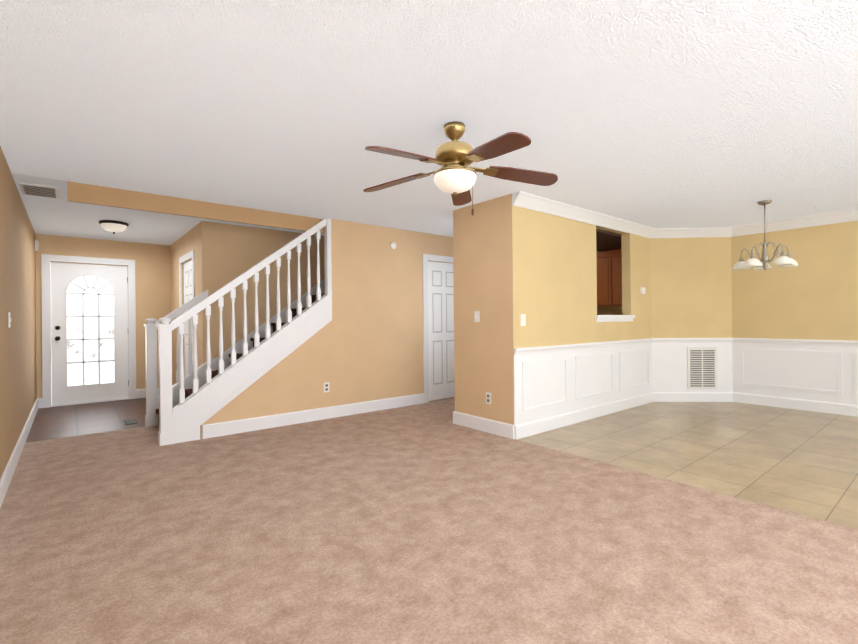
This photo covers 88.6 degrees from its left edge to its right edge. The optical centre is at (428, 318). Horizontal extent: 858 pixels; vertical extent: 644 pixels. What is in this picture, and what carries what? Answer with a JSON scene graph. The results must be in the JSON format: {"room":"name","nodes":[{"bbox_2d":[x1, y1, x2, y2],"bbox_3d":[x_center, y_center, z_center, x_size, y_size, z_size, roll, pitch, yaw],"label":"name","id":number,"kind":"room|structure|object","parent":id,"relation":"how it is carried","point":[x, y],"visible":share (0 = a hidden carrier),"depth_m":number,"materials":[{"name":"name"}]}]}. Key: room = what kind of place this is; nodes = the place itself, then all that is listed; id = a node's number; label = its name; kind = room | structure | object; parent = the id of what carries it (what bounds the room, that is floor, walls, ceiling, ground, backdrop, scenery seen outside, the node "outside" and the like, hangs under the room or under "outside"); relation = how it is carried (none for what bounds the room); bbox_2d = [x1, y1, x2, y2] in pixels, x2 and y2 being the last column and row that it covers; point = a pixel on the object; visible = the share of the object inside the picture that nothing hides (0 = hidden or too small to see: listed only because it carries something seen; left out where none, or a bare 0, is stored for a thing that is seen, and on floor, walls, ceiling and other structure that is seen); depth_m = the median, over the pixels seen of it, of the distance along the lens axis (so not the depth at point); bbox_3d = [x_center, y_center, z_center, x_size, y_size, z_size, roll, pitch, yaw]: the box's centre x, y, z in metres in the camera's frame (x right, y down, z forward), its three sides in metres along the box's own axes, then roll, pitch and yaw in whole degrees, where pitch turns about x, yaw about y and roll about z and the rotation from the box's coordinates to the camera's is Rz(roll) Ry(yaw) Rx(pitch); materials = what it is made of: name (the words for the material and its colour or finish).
{"room":"empty living room","nodes":[
{"label":"empty living room","id":0,"kind":"room"},
{"bbox_2d":[0,146,36,478],"bbox_3d":[-2.331,-0.003,2.169,0.120,2.440,10.380,0,0,-39],"label":"wall","id":1,"kind":"structure","parent":0,"point":[18,381],"depth_m":3.83,"materials":[{"name":"beige paint"}]},
{"bbox_2d":[8,312,10,326],"bbox_3d":[-3.283,0.007,3.444,0.012,0.118,0.075,0,0,-39],"label":"light switch","id":2,"kind":"object","parent":1,"relation":"attached to","point":[9,319],"visible":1,"depth_m":3.42,"materials":[{"name":"white plastic"}]},
{"bbox_2d":[0,398,39,507],"bbox_3d":[-2.263,1.146,2.215,0.030,0.140,10.140,0,0,-39],"label":"baseboard","id":3,"kind":"structure","parent":1,"relation":"attached to","point":[5,480],"depth_m":3.68,"materials":[{"name":"white wood"}]},
{"bbox_2d":[35,240,38,251],"bbox_3d":[-5.400,-1.002,6.049,0.034,0.140,0.120,0,0,-39],"label":"switch box","id":4,"kind":"object","parent":1,"relation":"attached to","point":[36,246],"visible":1,"depth_m":6.01,"materials":[{"name":"white plastic"}]},
{"bbox_2d":[25,396,157,442],"bbox_3d":[-3.839,1.274,5.425,1.880,0.080,3.410,0,0,-39],"label":"floor","id":5,"kind":"structure","parent":0,"point":[68,420],"depth_m":5.45,"materials":[{"name":"grey tile"}]},
{"bbox_2d":[123,419,137,424],"bbox_3d":[-3.569,1.227,5.252,0.120,0.007,0.300,0,0,-39],"label":"floor vent","id":6,"kind":"object","parent":5,"relation":"in","point":[130,421],"visible":1,"depth_m":5.25,"materials":[{"name":"metal"}]},
{"bbox_2d":[35,234,170,397],"bbox_3d":[-4.843,0.024,6.740,1.760,2.440,0.120,0,0,-39],"label":"wall","id":7,"kind":"structure","parent":0,"point":[152,282],"depth_m":6.89,"materials":[{"name":"beige paint"}]},
{"bbox_2d":[41,254,135,407],"bbox_3d":[-5.044,0.165,6.561,1.100,2.160,0.140,0,0,-39],"label":"door frame","id":8,"kind":"structure","parent":7,"relation":"attached to","point":[46,259],"depth_m":6.33,"materials":[{"name":"white wood"}]},
{"bbox_2d":[51,262,128,404],"bbox_3d":[-5.021,0.207,6.538,0.910,2.047,0.115,0,0,-39],"label":"front door","id":9,"kind":"structure","parent":7,"relation":"in","point":[64,276],"depth_m":6.51,"materials":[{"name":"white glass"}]},
{"bbox_2d":[136,387,158,398],"bbox_3d":[-4.394,1.170,7.008,0.460,0.140,0.016,0,0,-39],"label":"baseboard","id":10,"kind":"structure","parent":7,"relation":"attached to","point":[140,393],"depth_m":6.90,"materials":[{"name":"white wood"}]},
{"bbox_2d":[170,221,212,385],"bbox_3d":[-3.462,0.011,6.343,0.120,2.440,2.240,0,0,-39],"label":"wall","id":11,"kind":"structure","parent":0,"point":[198,238],"depth_m":5.61,"materials":[{"name":"beige paint"}]},
{"bbox_2d":[179,250,194,341],"bbox_3d":[-3.375,0.163,6.129,0.018,2.135,0.970,0,0,-39],"label":"window frame","id":12,"kind":"structure","parent":11,"relation":"attached to","point":[187,256],"depth_m":5.98,"materials":[{"name":"white wood"}]},
{"bbox_2d":[184,260,192,375],"bbox_3d":[-3.337,0.203,6.159,0.041,2.030,0.788,0,0,-39],"label":"window","id":13,"kind":"structure","parent":11,"relation":"in","point":[187,281],"depth_m":6.26,"materials":[{"name":"white glass"}]},
{"bbox_2d":[67,181,323,232],"bbox_3d":[-2.224,-1.136,4.671,2.500,0.170,0.030,0,0,-39],"label":"header beam","id":14,"kind":"structure","parent":0,"point":[104,196],"depth_m":4.43,"materials":[{"name":"beige paint"}]},
{"bbox_2d":[212,222,324,357],"bbox_3d":[-1.335,-0.007,6.709,3.640,2.440,0.120,0,0,-39],"label":"wall","id":15,"kind":"structure","parent":0,"point":[238,250],"depth_m":5.81,"materials":[{"name":"beige paint"}]},
{"bbox_2d":[200,219,452,438],"bbox_3d":[0.093,-0.019,6.505,6.324,2.440,0.100,0,0,-39],"label":"wall","id":16,"kind":"structure","parent":0,"point":[365,344],"depth_m":5.66,"materials":[{"name":"beige paint"}]},
{"bbox_2d":[202,393,423,438],"bbox_3d":[-1.186,1.141,5.379,2.884,0.140,0.016,0,0,-39],"label":"baseboard","id":17,"kind":"structure","parent":16,"relation":"attached to","point":[277,420],"depth_m":5.14,"materials":[{"name":"white wood"}]},
{"bbox_2d":[324,382,329,392],"bbox_3d":[-1.243,0.831,5.338,0.075,0.118,0.008,0,0,-39],"label":"outlet","id":18,"kind":"object","parent":16,"relation":"attached to","point":[326,386],"visible":1,"depth_m":5.34,"materials":[{"name":"white plastic"}]},
{"bbox_2d":[390,242,395,248],"bbox_3d":[-0.484,-0.995,5.957,0.100,0.100,0.032,0,0,-39],"label":"smoke detector","id":19,"kind":"object","parent":16,"relation":"attached to","point":[392,245],"visible":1,"depth_m":5.94,"materials":[{"name":"white plastic"}]},
{"bbox_2d":[422,254,452,402],"bbox_3d":[0.210,0.132,6.588,0.830,2.135,0.118,0,0,-39],"label":"door frame","id":20,"kind":"structure","parent":16,"relation":"attached to","point":[426,258],"depth_m":6.31,"materials":[{"name":"white wood"}]},
{"bbox_2d":[428,261,454,400],"bbox_3d":[0.238,0.172,6.551,0.640,2.030,0.104,0,0,-39],"label":"closet door","id":21,"kind":"structure","parent":16,"relation":"in","point":[441,323],"depth_m":6.53,"materials":[{"name":"wood"}]},
{"bbox_2d":[0,397,857,643],"bbox_3d":[0.481,1.233,3.005,5.520,0.080,8.140,0,0,-39],"label":"floor","id":22,"kind":"structure","parent":0,"point":[426,523],"depth_m":2.30,"materials":[{"name":"beige carpet"}]},
{"bbox_2d":[144,218,331,445],"bbox_3d":[-1.846,-0.008,5.531,2.822,2.448,1.094,0,0,-39],"label":"staircase","id":23,"kind":"structure","parent":22,"relation":"on","point":[183,409],"depth_m":4.88,"materials":[{"name":"white wood"}]},
{"bbox_2d":[0,0,857,244],"bbox_3d":[0.650,-1.297,4.609,7.840,0.100,10.380,0,0,-39],"label":"ceiling","id":24,"kind":"structure","parent":0,"point":[657,114],"depth_m":2.55,"materials":[{"name":"white paint"}]},
{"bbox_2d":[19,182,58,198],"bbox_3d":[-3.649,-1.201,4.124,0.260,0.015,0.420,0,0,-39],"label":"ceiling vent","id":25,"kind":"object","parent":24,"relation":"in","point":[38,190],"visible":1,"depth_m":4.09,"materials":[{"name":"white metal"}]},
{"bbox_2d":[98,220,128,233],"bbox_3d":[-3.936,-1.132,5.489,0.310,0.143,0.310,0,0,-39],"label":"ceiling light","id":26,"kind":"object","parent":24,"relation":"attached to","point":[113,226],"visible":1,"depth_m":5.41,"materials":[{"name":"glass"}]},
{"bbox_2d":[363,121,557,214],"bbox_3d":[0.149,-0.961,2.792,1.309,0.563,1.328,0,0,-39],"label":"ceiling fan","id":27,"kind":"object","parent":24,"relation":"hanging from","point":[455,174],"visible":1,"depth_m":2.75,"materials":[{"name":"gold metal"}]},
{"bbox_2d":[596,229,621,251],"bbox_3d":[2.116,-1.186,6.160,2.630,0.136,0.905,0,0,-39],"label":"soffit beam","id":28,"kind":"structure","parent":24,"relation":"attached to","point":[606,240],"depth_m":6.35,"materials":[{"name":"brown wood"}]},
{"bbox_2d":[732,200,797,269],"bbox_3d":[3.619,-0.899,4.765,0.580,0.743,0.561,0,0,-39],"label":"chandelier","id":29,"kind":"object","parent":24,"relation":"hanging from","point":[783,260],"visible":1,"depth_m":4.72,"materials":[{"name":"white glass"}]},
{"bbox_2d":[453,196,504,422],"bbox_3d":[0.569,-0.026,4.784,0.120,2.440,0.750,0,0,-39],"label":"wall","id":30,"kind":"structure","parent":0,"point":[478,238],"depth_m":4.71,"materials":[{"name":"paint"}]},
{"bbox_2d":[474,311,479,321],"bbox_3d":[0.514,-0.025,4.746,0.012,0.118,0.075,0,0,-39],"label":"light switch","id":31,"kind":"object","parent":30,"relation":"attached to","point":[476,316],"visible":1,"depth_m":4.74,"materials":[{"name":"white plastic"}]},
{"bbox_2d":[486,392,490,403],"bbox_3d":[0.625,0.834,4.622,0.008,0.118,0.075,0,0,-39],"label":"outlet","id":32,"kind":"object","parent":30,"relation":"attached to","point":[488,398],"visible":1,"depth_m":4.62,"materials":[{"name":"white plastic"}]},
{"bbox_2d":[505,193,650,424],"bbox_3d":[1.980,-0.037,5.372,3.050,2.440,0.120,0,0,-39],"label":"wall","id":33,"kind":"structure","parent":0,"point":[511,263],"depth_m":4.85,"materials":[{"name":"paint"}]},
{"bbox_2d":[520,314,525,325],"bbox_3d":[0.956,0.011,4.452,0.075,0.118,0.012,0,0,-39],"label":"light switch","id":34,"kind":"object","parent":33,"relation":"attached to","point":[523,319],"visible":1,"depth_m":4.45,"materials":[{"name":"white plastic"}]},
{"bbox_2d":[522,357,567,411],"bbox_3d":[1.246,0.683,4.673,0.780,0.510,0.012,0,0,-39],"label":"trim","id":35,"kind":"structure","parent":33,"relation":"attached to","point":[524,409],"depth_m":4.63,"materials":[{"name":"white wood"}]},
{"bbox_2d":[575,352,613,400],"bbox_3d":[2.006,0.678,5.292,0.840,0.510,0.012,0,0,-39],"label":"trim","id":36,"kind":"structure","parent":33,"relation":"attached to","point":[611,353],"depth_m":5.24,"materials":[{"name":"white wood"}]},
{"bbox_2d":[595,315,634,321],"bbox_3d":[2.338,-0.007,5.661,0.950,0.085,0.185,0,0,-39],"label":"sill","id":37,"kind":"structure","parent":33,"relation":"on","point":[611,318],"depth_m":5.56,"materials":[{"name":"white wood"}]},
{"bbox_2d":[619,348,649,390],"bbox_3d":[2.777,0.671,5.920,0.830,0.510,0.012,0,0,-39],"label":"trim","id":38,"kind":"structure","parent":33,"relation":"attached to","point":[639,350],"depth_m":5.86,"materials":[{"name":"white wood"}]},
{"bbox_2d":[640,287,645,293],"bbox_3d":[2.959,-0.390,6.075,0.100,0.090,0.032,0,0,-39],"label":"switch","id":39,"kind":"object","parent":33,"relation":"attached to","point":[642,290],"visible":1,"depth_m":6.05,"materials":[{"name":"white plastic"}]},
{"bbox_2d":[449,402,857,528],"bbox_3d":[2.892,1.214,4.970,3.940,0.080,8.140,0,0,-39],"label":"floor","id":40,"kind":"structure","parent":0,"point":[803,462],"depth_m":3.98,"materials":[{"name":"beige tile"}]},
{"bbox_2d":[650,237,731,337],"bbox_3d":[3.719,-0.051,6.286,1.211,2.440,0.120,-1,0,3],"label":"wall","id":41,"kind":"structure","parent":0,"point":[691,287],"depth_m":6.23,"materials":[{"name":"paint"}]},
{"bbox_2d":[687,347,716,388],"bbox_3d":[3.855,0.692,6.201,0.400,0.590,0.016,-1,0,3],"label":"air vent","id":42,"kind":"object","parent":41,"relation":"in","point":[701,367],"visible":1,"depth_m":6.20,"materials":[{"name":"white metal"}]},
{"bbox_2d":[596,221,857,340],"bbox_3d":[3.616,-0.050,7.092,0.120,2.440,10.260,0,0,-39],"label":"wall","id":43,"kind":"structure","parent":0,"point":[813,295],"depth_m":5.61,"materials":[{"name":"paint"}]},
{"bbox_2d":[596,250,611,305],"bbox_3d":[3.002,-0.674,7.455,0.356,0.900,0.400,0,0,-39],"label":"upper cabinet","id":44,"kind":"object","parent":43,"relation":"attached to","point":[609,278],"depth_m":7.29,"materials":[{"name":"brown wood"}]},
{"bbox_2d":[612,249,621,304],"bbox_3d":[3.256,-0.676,7.143,0.356,0.900,0.405,0,0,-39],"label":"upper cabinet","id":45,"kind":"object","parent":43,"relation":"attached to","point":[616,254],"depth_m":7.12,"materials":[{"name":"brown wood"}]},
{"bbox_2d":[453,392,857,439],"bbox_3d":[3.544,1.098,4.054,3.828,0.140,5.656,0,0,-39],"label":"baseboard","id":46,"kind":"structure","parent":43,"relation":"attached to","point":[527,429],"depth_m":5.39,"materials":[{"name":"white wood"}]},
{"bbox_2d":[512,191,857,237],"bbox_3d":[3.812,-1.215,3.721,3.820,0.120,4.770,0,0,-39],"label":"crown molding","id":47,"kind":"structure","parent":43,"relation":"attached to","point":[521,199],"depth_m":5.50,"materials":[{"name":"white wood"}]},
{"bbox_2d":[513,338,857,354],"bbox_3d":[3.826,0.297,3.720,3.820,0.065,4.770,0,0,-39],"label":"trim","id":48,"kind":"structure","parent":43,"relation":"attached to","point":[531,350],"depth_m":5.57,"materials":[{"name":"white wood"}]},
{"bbox_2d":[514,342,857,438],"bbox_3d":[3.829,0.725,3.719,3.820,0.880,4.770,0,0,-39],"label":"wainscoting","id":49,"kind":"structure","parent":43,"relation":"attached to","point":[544,383],"depth_m":5.57,"materials":[{"name":"white wood"}]},
{"bbox_2d":[740,348,842,393],"bbox_3d":[4.658,0.655,5.704,0.012,0.510,1.040,0,0,-39],"label":"trim","id":50,"kind":"structure","parent":43,"relation":"attached to","point":[839,391],"depth_m":5.63,"materials":[{"name":"white wood"}]},
{"bbox_2d":[854,352,857,395],"bbox_3d":[5.378,0.648,4.820,0.012,0.510,1.040,0,0,-39],"label":"trim","id":51,"kind":"structure","parent":43,"relation":"attached to","point":[855,353],"depth_m":5.20,"materials":[{"name":"white wood"}]},
{"label":"outside","id":52,"kind":"structure","parent":0,"visible":0},
{"bbox_2d":[51,275,113,385],"bbox_3d":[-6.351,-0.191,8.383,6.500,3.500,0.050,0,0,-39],"label":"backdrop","id":53,"kind":"structure","parent":52,"point":[92,354],"depth_m":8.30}
]}

